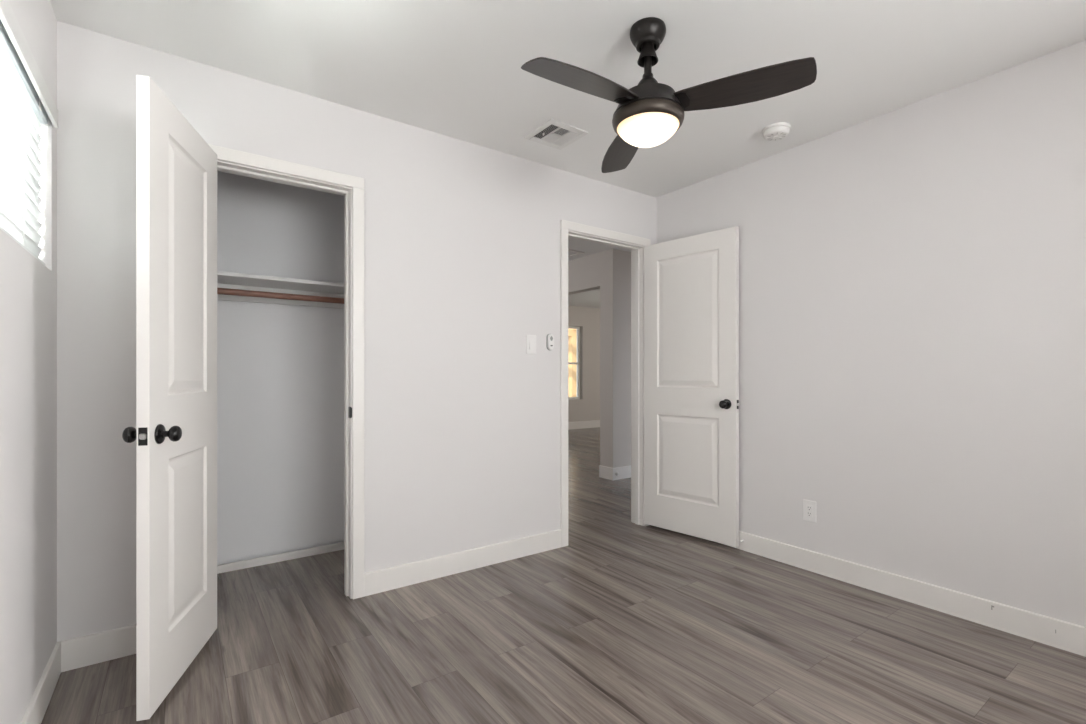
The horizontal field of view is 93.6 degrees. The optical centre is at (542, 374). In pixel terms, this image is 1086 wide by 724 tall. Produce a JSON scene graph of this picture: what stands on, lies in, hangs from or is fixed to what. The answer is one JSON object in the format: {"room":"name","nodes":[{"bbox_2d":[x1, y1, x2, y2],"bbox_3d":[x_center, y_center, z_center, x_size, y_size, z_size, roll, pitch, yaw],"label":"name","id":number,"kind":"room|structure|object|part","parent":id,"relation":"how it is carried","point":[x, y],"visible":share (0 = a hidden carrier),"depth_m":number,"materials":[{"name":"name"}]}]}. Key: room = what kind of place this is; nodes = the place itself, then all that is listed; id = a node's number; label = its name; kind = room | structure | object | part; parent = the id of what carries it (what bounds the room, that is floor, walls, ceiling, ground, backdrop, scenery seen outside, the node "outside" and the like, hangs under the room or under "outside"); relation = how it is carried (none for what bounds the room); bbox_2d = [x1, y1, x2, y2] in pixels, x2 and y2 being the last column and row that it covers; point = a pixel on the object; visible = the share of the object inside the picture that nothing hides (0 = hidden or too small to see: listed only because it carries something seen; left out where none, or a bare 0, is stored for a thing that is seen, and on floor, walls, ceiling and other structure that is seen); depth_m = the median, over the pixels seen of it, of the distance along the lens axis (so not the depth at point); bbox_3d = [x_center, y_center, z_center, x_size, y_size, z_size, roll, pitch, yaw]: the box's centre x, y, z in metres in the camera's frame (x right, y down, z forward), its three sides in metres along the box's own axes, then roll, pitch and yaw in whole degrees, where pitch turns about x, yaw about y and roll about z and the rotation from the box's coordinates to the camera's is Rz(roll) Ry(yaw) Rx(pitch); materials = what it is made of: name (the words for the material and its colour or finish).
{"room":"empty bedroom","nodes":[
{"label":"empty bedroom","id":0,"kind":"room"},
{"bbox_2d":[0,0,56,723],"bbox_3d":[-0.927,-0.105,0.529,0.160,2.440,5.042,0,0,-36],"label":"wall","id":1,"kind":"structure","parent":0,"point":[28,287],"depth_m":1.56,"materials":[{"name":"paint"}]},
{"bbox_2d":[0,0,57,264],"bbox_3d":[-1.326,-0.665,1.181,0.080,0.583,1.596,0,0,-36],"label":"window blind","id":2,"kind":"object","parent":1,"relation":"attached to","point":[27,103],"visible":0.94,"depth_m":1.54,"materials":[{"name":"white plastic"}]},
{"bbox_3d":[-1.336,-0.385,1.173,0.044,0.022,1.541,0,0,-36],"label":"rail","id":3,"kind":"part","parent":2,"relation":"part of","materials":[{"name":"white plastic"}]},
{"bbox_2d":[20,641,60,723],"bbox_3d":[-0.659,1.058,0.305,0.013,0.113,3.964,0,0,-36],"label":"baseboard","id":4,"kind":"structure","parent":1,"relation":"attached to","point":[37,707],"depth_m":1.68,"materials":[{"name":"paint"}]},
{"bbox_2d":[217,171,343,564],"bbox_3d":[-1.685,-0.105,3.027,1.524,2.440,0.100,0,0,-36],"label":"wall","id":5,"kind":"structure","parent":0,"point":[280,368],"depth_m":3.04,"materials":[{"name":"paint"}]},
{"bbox_2d":[217,271,343,308],"bbox_3d":[-1.607,-0.472,2.833,1.424,0.109,0.307,0,0,-36],"label":"closet shelf","id":6,"kind":"object","parent":5,"relation":"attached to","point":[229,280],"visible":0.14,"depth_m":2.93,"materials":[{"name":"paint"}]},
{"bbox_2d":[57,21,655,641],"bbox_3d":[1.947,-0.105,4.690,9.364,2.440,0.116,0,0,-36],"label":"wall","id":7,"kind":"structure","parent":0,"point":[462,238],"depth_m":2.64,"materials":[{"name":"paint"}]},
{"bbox_2d":[122,75,216,720],"bbox_3d":[-1.337,0.074,1.895,0.159,2.030,0.619,0,0,-15],"label":"door","id":8,"kind":"structure","parent":7,"relation":"in","point":[175,432],"depth_m":1.78,"materials":[{"name":"paint"}]},
{"bbox_3d":[-1.323,0.196,1.656,0.062,0.065,0.065,0,0,-15],"label":"knob","id":9,"kind":"part","parent":8,"relation":"part of","materials":[{"name":"black metal"}]},
{"bbox_3d":[-1.260,0.196,1.606,0.025,0.057,0.003,0,0,-15],"label":"latch plate","id":10,"kind":"part","parent":8,"relation":"part of","materials":[{"name":"black metal"}]},
{"bbox_3d":[-1.230,0.196,1.681,0.062,0.065,0.065,0,0,-15],"label":"knob","id":11,"kind":"part","parent":8,"relation":"part of","materials":[{"name":"black metal"}]},
{"bbox_2d":[208,144,363,598],"bbox_3d":[-1.234,0.066,2.404,0.728,2.098,0.148,0,0,-36],"label":"door frame","id":12,"kind":"structure","parent":7,"relation":"attached to","point":[232,161],"depth_m":2.53,"materials":[{"name":"paint"}]},
{"bbox_3d":[-0.962,0.190,2.547,0.014,0.058,0.036,0,0,-36],"label":"strike plate","id":13,"kind":"part","parent":12,"relation":"part of","materials":[{"name":"black metal"}]},
{"bbox_2d":[61,529,560,671],"bbox_3d":[-0.846,1.058,2.603,2.366,0.113,0.013,0,0,-36],"label":"baseboard","id":14,"kind":"structure","parent":7,"relation":"attached to","point":[78,652],"depth_m":2.68,"materials":[{"name":"paint"}]},
{"bbox_2d":[526,335,535,353],"bbox_3d":[-0.071,-0.185,3.161,0.073,0.117,0.012,0,0,-36],"label":"light switch","id":15,"kind":"object","parent":7,"relation":"attached to","point":[530,339],"visible":1,"depth_m":3.16,"materials":[{"name":"white plastic"}]},
{"bbox_2d":[546,334,553,349],"bbox_3d":[0.048,-0.205,3.239,0.048,0.106,0.023,0,0,-36],"label":"remote","id":16,"kind":"object","parent":7,"relation":"attached to","point":[550,338],"visible":1,"depth_m":3.23,"materials":[{"name":"grey plastic"}]},
{"bbox_2d":[560,220,650,546],"bbox_3d":[0.416,0.059,3.589,0.834,2.113,0.148,0,0,-36],"label":"door frame","id":17,"kind":"structure","parent":7,"relation":"attached to","point":[568,229],"depth_m":3.67,"materials":[{"name":"paint"}]},
{"bbox_2d":[644,226,739,546],"bbox_3d":[0.992,0.078,3.487,0.159,2.026,0.724,0,0,-43],"label":"door","id":18,"kind":"structure","parent":7,"relation":"in","point":[691,283],"depth_m":3.44,"materials":[{"name":"paint"}]},
{"bbox_3d":[1.153,0.191,3.244,0.062,0.065,0.065,0,0,-43],"label":"knob","id":19,"kind":"part","parent":18,"relation":"part of","materials":[{"name":"black metal"}]},
{"bbox_2d":[41,427,1085,723],"bbox_3d":[1.566,1.165,5.220,9.764,0.100,9.750,0,0,-36],"label":"floor","id":20,"kind":"structure","parent":0,"point":[625,622],"depth_m":2.07,"materials":[{"name":"grey laminate"}]},
{"bbox_2d":[50,0,1085,260],"bbox_3d":[1.566,-1.385,5.220,9.764,0.120,9.750,0,0,-36],"label":"ceiling","id":21,"kind":"structure","parent":0,"point":[451,68],"depth_m":2.11,"materials":[{"name":"paint"}]},
{"bbox_2d":[524,119,588,149],"bbox_3d":[0.072,-1.318,2.817,0.259,0.014,0.256,0,0,-36],"label":"ceiling vent","id":22,"kind":"object","parent":21,"relation":"in","point":[553,133],"visible":1,"depth_m":2.81,"materials":[{"name":"metal"}]},
{"bbox_2d":[568,249,584,257],"bbox_3d":[-0.065,-1.318,5.643,0.700,0.014,0.800,0,0,-36],"label":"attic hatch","id":23,"kind":"object","parent":21,"relation":"attached to","point":[571,253],"visible":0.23,"depth_m":5.54,"materials":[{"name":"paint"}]},
{"bbox_2d":[521,17,816,172],"bbox_3d":[0.306,-1.104,1.887,0.902,0.442,1.036,0,0,-36],"label":"ceiling fan","id":24,"kind":"object","parent":21,"relation":"hanging from","point":[647,114],"visible":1,"depth_m":1.85,"materials":[{"name":"black metal"}]},
{"bbox_3d":[0.153,-0.997,1.744,0.488,0.006,0.153,-5,15,-38],"label":"blade","id":25,"kind":"part","parent":24,"relation":"part of","materials":[{"name":"black wood"}]},
{"bbox_3d":[0.359,-1.011,2.284,0.153,0.006,0.488,-12,0,-5],"label":"blade","id":26,"kind":"part","parent":24,"relation":"part of","materials":[{"name":"black wood"}]},
{"bbox_3d":[0.402,-0.917,1.958,0.235,0.068,0.235,0,0,-36],"label":"lamp shade","id":27,"kind":"part","parent":24,"relation":"part of","materials":[{"name":"beige glass"}]},
{"bbox_3d":[0.704,-1.020,1.826,0.488,0.006,0.153,0,-12,26],"label":"blade","id":28,"kind":"part","parent":24,"relation":"part of","materials":[{"name":"black wood"}]},
{"bbox_2d":[762,122,790,140],"bbox_3d":[1.259,-1.302,2.752,0.141,0.047,0.141,0,0,-36],"label":"smoke detector","id":29,"kind":"object","parent":21,"relation":"attached to","point":[776,131],"visible":1,"depth_m":2.71,"materials":[{"name":"plastic"}]},
{"bbox_3d":[1.259,-1.319,2.752,0.141,0.012,0.141,0,0,-36],"label":"plate","id":30,"kind":"part","parent":29,"relation":"part of","materials":[{"name":"plastic"}]},
{"bbox_2d":[568,306,599,421],"bbox_3d":[-0.616,-0.185,9.563,8.240,2.600,0.150,0,0,-36],"label":"wall","id":31,"kind":"structure","parent":0,"point":[586,408],"depth_m":10.58,"materials":[{"name":"paint"}]},
{"bbox_2d":[568,326,579,399],"bbox_3d":[0.315,-0.235,10.281,1.070,1.500,0.060,0,0,-36],"label":"window","id":32,"kind":"structure","parent":31,"relation":"in","point":[569,327],"depth_m":10.54,"materials":[{"name":"plastic"}]},
{"bbox_2d":[568,420,599,429],"bbox_3d":[0.526,1.040,10.283,5.145,0.150,0.013,0,0,-36],"label":"baseboard","id":33,"kind":"structure","parent":31,"relation":"attached to","point":[594,423],"depth_m":10.50,"materials":[{"name":"paint"}]},
{"bbox_2d":[568,289,599,308],"bbox_3d":[1.718,-1.445,8.743,5.405,0.120,4.205,0,0,-36],"label":"ceiling","id":34,"kind":"structure","parent":0,"point":[589,299],"depth_m":9.44,"materials":[{"name":"paint"}]},
{"bbox_2d":[568,249,620,467],"bbox_3d":[-0.415,-0.105,7.081,0.120,2.440,4.115,0,0,-36],"label":"wall","id":35,"kind":"structure","parent":0,"point":[601,270],"depth_m":5.44,"materials":[{"name":"paint"}]},
{"bbox_2d":[621,250,630,466],"bbox_3d":[2.888,-0.105,6.995,5.145,2.440,0.120,0,0,-36],"label":"wall","id":36,"kind":"structure","parent":0,"point":[625,255],"depth_m":5.48,"materials":[{"name":"paint"}]},
{"bbox_2d":[599,465,630,479],"bbox_3d":[2.815,1.051,6.983,5.278,0.128,0.213,0,0,-36],"label":"baseboard","id":37,"kind":"structure","parent":36,"relation":"attached to","point":[605,472],"depth_m":5.44,"materials":[{"name":"paint"}]},
{"bbox_2d":[656,40,1085,626],"bbox_3d":[2.115,-0.105,2.175,0.120,2.440,4.164,0,0,-36],"label":"wall","id":38,"kind":"structure","parent":0,"point":[912,277],"depth_m":2.44,"materials":[{"name":"paint"}]},
{"bbox_2d":[803,499,815,522],"bbox_3d":[1.516,0.777,2.899,0.008,0.120,0.075,0,0,-36],"label":"power outlet","id":39,"kind":"object","parent":38,"relation":"attached to","point":[809,507],"visible":1,"depth_m":2.90,"materials":[{"name":"white plastic"}]},
{"bbox_2d":[806,505,811,516],"bbox_3d":[1.514,0.777,2.898,0.004,0.067,0.034,0,0,-36],"label":"receptacle","id":40,"kind":"object","parent":39,"relation":"attached to","point":[808,507],"depth_m":2.90,"materials":[{"name":"white plastic"}]},
{"bbox_2d":[721,531,1085,656],"bbox_3d":[2.006,1.058,2.212,0.014,0.113,3.951,0,0,-36],"label":"baseboard","id":41,"kind":"structure","parent":38,"relation":"attached to","point":[1057,633],"depth_m":2.42,"materials":[{"name":"paint"}]},
{"bbox_3d":[-0.885,-0.105,3.134,0.100,2.440,0.662,0,0,-36],"label":"wall","id":42,"kind":"structure","parent":0,"visible":0},
{"bbox_2d":[217,542,343,573],"bbox_3d":[-1.693,1.093,2.952,1.424,0.044,0.014,0,0,-36],"label":"baseboard","id":43,"kind":"structure","parent":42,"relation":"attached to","point":[243,564],"depth_m":3.03,"materials":[{"name":"paint"}]},
{"bbox_2d":[217,288,343,303],"bbox_3d":[-1.535,-0.430,2.733,1.424,0.052,0.052,0,0,-36],"label":"closet rod","id":44,"kind":"object","parent":42,"relation":"attached to","point":[224,291],"visible":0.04,"depth_m":2.78,"materials":[{"name":"brown wood"}]}
]}

